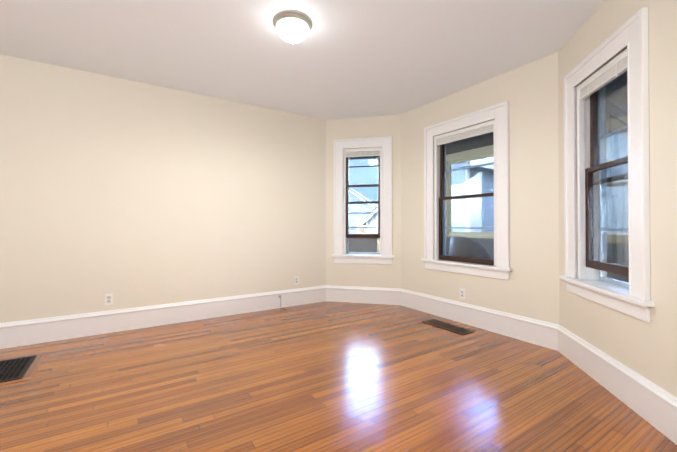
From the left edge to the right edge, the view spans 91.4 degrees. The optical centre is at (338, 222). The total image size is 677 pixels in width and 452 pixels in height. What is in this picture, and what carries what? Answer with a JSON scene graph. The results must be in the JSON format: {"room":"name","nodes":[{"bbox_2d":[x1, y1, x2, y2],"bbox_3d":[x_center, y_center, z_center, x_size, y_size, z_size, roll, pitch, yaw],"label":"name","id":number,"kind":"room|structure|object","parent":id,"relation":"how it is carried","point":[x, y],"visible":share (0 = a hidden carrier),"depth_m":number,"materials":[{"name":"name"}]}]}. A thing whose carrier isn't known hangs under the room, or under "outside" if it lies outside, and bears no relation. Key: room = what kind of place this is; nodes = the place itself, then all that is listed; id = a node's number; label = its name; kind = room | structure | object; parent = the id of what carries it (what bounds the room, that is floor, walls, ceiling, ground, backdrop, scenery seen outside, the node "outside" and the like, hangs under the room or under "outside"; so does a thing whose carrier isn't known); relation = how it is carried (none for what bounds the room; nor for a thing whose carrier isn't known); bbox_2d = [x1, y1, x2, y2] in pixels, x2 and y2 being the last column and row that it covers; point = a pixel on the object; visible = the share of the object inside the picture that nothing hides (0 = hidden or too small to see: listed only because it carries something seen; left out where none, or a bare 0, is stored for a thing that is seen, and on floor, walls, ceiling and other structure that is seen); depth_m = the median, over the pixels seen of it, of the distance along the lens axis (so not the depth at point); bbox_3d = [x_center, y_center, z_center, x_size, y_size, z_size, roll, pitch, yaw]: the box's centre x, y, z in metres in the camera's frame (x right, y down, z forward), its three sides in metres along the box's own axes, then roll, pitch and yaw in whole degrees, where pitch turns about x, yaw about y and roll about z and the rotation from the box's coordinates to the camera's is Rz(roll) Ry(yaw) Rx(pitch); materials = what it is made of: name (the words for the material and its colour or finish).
{"room":"empty living room","nodes":[
{"label":"empty living room","id":0,"kind":"room"},
{"bbox_2d":[0,54,325,322],"bbox_3d":[-2.570,-0.192,3.498,5.726,2.700,0.200,0,-1,-33],"label":"wall","id":1,"kind":"structure","parent":0,"point":[129,194],"depth_m":3.65,"materials":[{"name":"beige paint"}]},
{"bbox_2d":[105,293,112,304],"bbox_3d":[-2.410,0.808,3.469,0.070,0.115,0.009,0,-1,-33],"label":"electrical outlet","id":2,"kind":"object","parent":1,"relation":"attached to","point":[108,299],"visible":1,"depth_m":3.47,"materials":[{"name":"plastic"}]},
{"bbox_2d":[294,276,298,284],"bbox_3d":[-0.591,0.818,4.657,0.070,0.115,0.009,0,-1,-33],"label":"electrical outlet","id":3,"kind":"object","parent":1,"relation":"attached to","point":[296,280],"visible":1,"depth_m":4.65,"materials":[{"name":"plastic"}]},
{"bbox_2d":[0,0,604,119],"bbox_3d":[-0.741,-1.608,1.511,6.606,0.100,5.546,0,-1,-33],"label":"ceiling","id":4,"kind":"structure","parent":0,"point":[344,59],"depth_m":2.88,"materials":[{"name":"white paint"}]},
{"bbox_2d":[273,9,312,43],"bbox_3d":[-0.354,-1.463,2.557,0.306,0.173,0.306,0,0,13],"label":"ceiling light","id":5,"kind":"object","parent":4,"relation":"attached to","point":[292,26],"visible":1,"depth_m":2.47,"materials":[{"name":"white glass"}]},
{"bbox_2d":[0,301,676,451],"bbox_3d":[-0.741,1.192,1.488,6.606,0.100,5.546,0,-1,-33],"label":"floor","id":6,"kind":"structure","parent":0,"point":[326,376],"depth_m":2.23,"materials":[{"name":"brown wood"}]},
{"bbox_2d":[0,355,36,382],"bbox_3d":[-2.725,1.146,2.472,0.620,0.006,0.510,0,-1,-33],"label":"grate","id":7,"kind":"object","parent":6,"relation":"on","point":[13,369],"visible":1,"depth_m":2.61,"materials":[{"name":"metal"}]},
{"bbox_2d":[0,352,46,385],"bbox_3d":[-2.725,1.149,2.472,0.740,0.002,0.630,0,-1,-33],"label":"floor vent","id":8,"kind":"object","parent":6,"relation":"in","point":[32,368],"visible":1,"depth_m":2.60,"materials":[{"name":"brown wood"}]},
{"bbox_2d":[422,319,474,334],"bbox_3d":[1.207,1.156,3.672,0.200,0.008,0.550,0,-1,-33],"label":"floor vent","id":9,"kind":"object","parent":6,"relation":"in","point":[450,327],"visible":0.96,"depth_m":3.64,"materials":[{"name":"brown metal"}]},
{"bbox_2d":[326,114,400,288],"bbox_3d":[0.370,-0.180,4.904,1.273,2.700,0.200,0,0,13],"label":"wall","id":10,"kind":"structure","parent":0,"point":[367,275],"depth_m":4.79,"materials":[{"name":"beige paint"}]},
{"bbox_2d":[345,149,379,253],"bbox_3d":[0.368,-0.293,4.885,0.530,1.535,0.155,0,0,13],"label":"window","id":11,"kind":"structure","parent":10,"relation":"in","point":[363,153],"depth_m":4.90,"materials":[{"name":"clear glass"}]},
{"bbox_2d":[331,136,394,264],"bbox_3d":[0.369,-0.311,4.891,0.920,1.822,0.297,0,0,13],"label":"window frame","id":12,"kind":"structure","parent":10,"relation":"attached to","point":[384,146],"depth_m":4.78,"materials":[{"name":"white wood"}]},
{"bbox_2d":[401,52,559,324],"bbox_3d":[1.522,-0.188,3.887,0.200,2.700,2.182,0,-1,-33],"label":"wall","id":13,"kind":"structure","parent":0,"point":[530,287],"depth_m":3.30,"materials":[{"name":"beige paint"}]},
{"bbox_2d":[460,288,464,298],"bbox_3d":[1.432,0.826,3.824,0.009,0.115,0.070,0,-1,-33],"label":"electrical outlet","id":14,"kind":"object","parent":13,"relation":"attached to","point":[462,293],"visible":1,"depth_m":3.82,"materials":[{"name":"plastic"}]},
{"bbox_2d":[436,122,493,264],"bbox_3d":[1.506,-0.301,3.876,0.155,1.535,0.790,0,-1,-33],"label":"window","id":15,"kind":"structure","parent":13,"relation":"in","point":[442,141],"depth_m":3.97,"materials":[{"name":"clear glass"}]},
{"bbox_2d":[421,101,512,279],"bbox_3d":[1.511,-0.319,3.880,0.297,1.822,1.180,0,-1,-33],"label":"window frame","id":16,"kind":"structure","parent":13,"relation":"attached to","point":[500,268],"depth_m":3.63,"materials":[{"name":"white wood"}]},
{"bbox_2d":[349,73,628,282],"bbox_3d":[0.259,-0.025,3.086,6.583,2.440,5.969,0,0,13],"label":"porch","id":17,"kind":"object","parent":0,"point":[453,147],"depth_m":5.07,"materials":[{"name":"beige paint"}]},
{"bbox_2d":[558,0,676,396],"bbox_3d":[1.804,-0.209,1.393,0.364,2.700,3.361,0,0,13],"label":"wall","id":18,"kind":"structure","parent":0,"point":[647,350],"depth_m":1.88,"materials":[{"name":"beige paint"}]},
{"bbox_2d":[0,285,676,444],"bbox_3d":[-0.741,1.026,1.490,6.206,0.232,5.146,0,-1,-33],"label":"baseboard","id":19,"kind":"structure","parent":18,"relation":"attached to","point":[652,404],"depth_m":3.37,"materials":[{"name":"white wood"}]},
{"bbox_2d":[579,52,628,287],"bbox_3d":[1.955,-0.313,2.346,0.184,1.535,0.610,0,0,13],"label":"window","id":20,"kind":"structure","parent":18,"relation":"in","point":[598,83],"depth_m":2.44,"materials":[{"name":"clear glass"}]},
{"bbox_2d":[559,7,654,321],"bbox_3d":[1.955,-0.332,2.340,0.337,1.822,0.996,0,0,13],"label":"window frame","id":21,"kind":"structure","parent":18,"relation":"attached to","point":[631,36],"depth_m":2.15,"materials":[{"name":"white wood"}]},
{"label":"outside","id":22,"kind":"structure","parent":0,"visible":0},
{"bbox_3d":[7.986,4.947,39.027,160.000,0.200,160.000,0,0,13],"label":"ground","id":23,"kind":"structure","parent":22,"visible":0},
{"bbox_2d":[349,188,376,233],"bbox_3d":[1.261,0.605,34.462,7.600,8.410,8.620,0,0,13],"label":"house","id":24,"kind":"structure","parent":23,"relation":"on","point":[359,216],"depth_m":30.27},
{"bbox_2d":[359,205,377,233],"bbox_3d":[5.508,0.803,23.197,6.700,7.830,8.720,0,0,13],"label":"house","id":25,"kind":"structure","parent":23,"relation":"on","point":[372,222],"depth_m":19.89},
{"bbox_2d":[451,157,493,231],"bbox_3d":[4.790,1.316,10.000,5.600,6.590,1.830,0,-1,-36],"label":"house","id":26,"kind":"structure","parent":23,"relation":"on","point":[484,189],"depth_m":8.29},
{"bbox_2d":[606,132,627,234],"bbox_3d":[11.264,-0.304,5.951,7.130,9.765,11.600,0,0,13],"label":"house","id":27,"kind":"structure","parent":23,"relation":"on","point":[617,187],"depth_m":10.78,"materials":[{"name":"blue"}]},
{"bbox_3d":[0.185,1.325,3.020,6.422,0.260,5.829,0,0,13],"label":"floor","id":28,"kind":"structure","parent":22,"visible":0},
{"bbox_2d":[449,236,489,258],"bbox_3d":[1.823,0.696,4.570,0.588,1.018,0.585,0,0,13],"label":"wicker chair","id":29,"kind":"object","parent":28,"relation":"on","point":[479,254],"depth_m":4.34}
]}

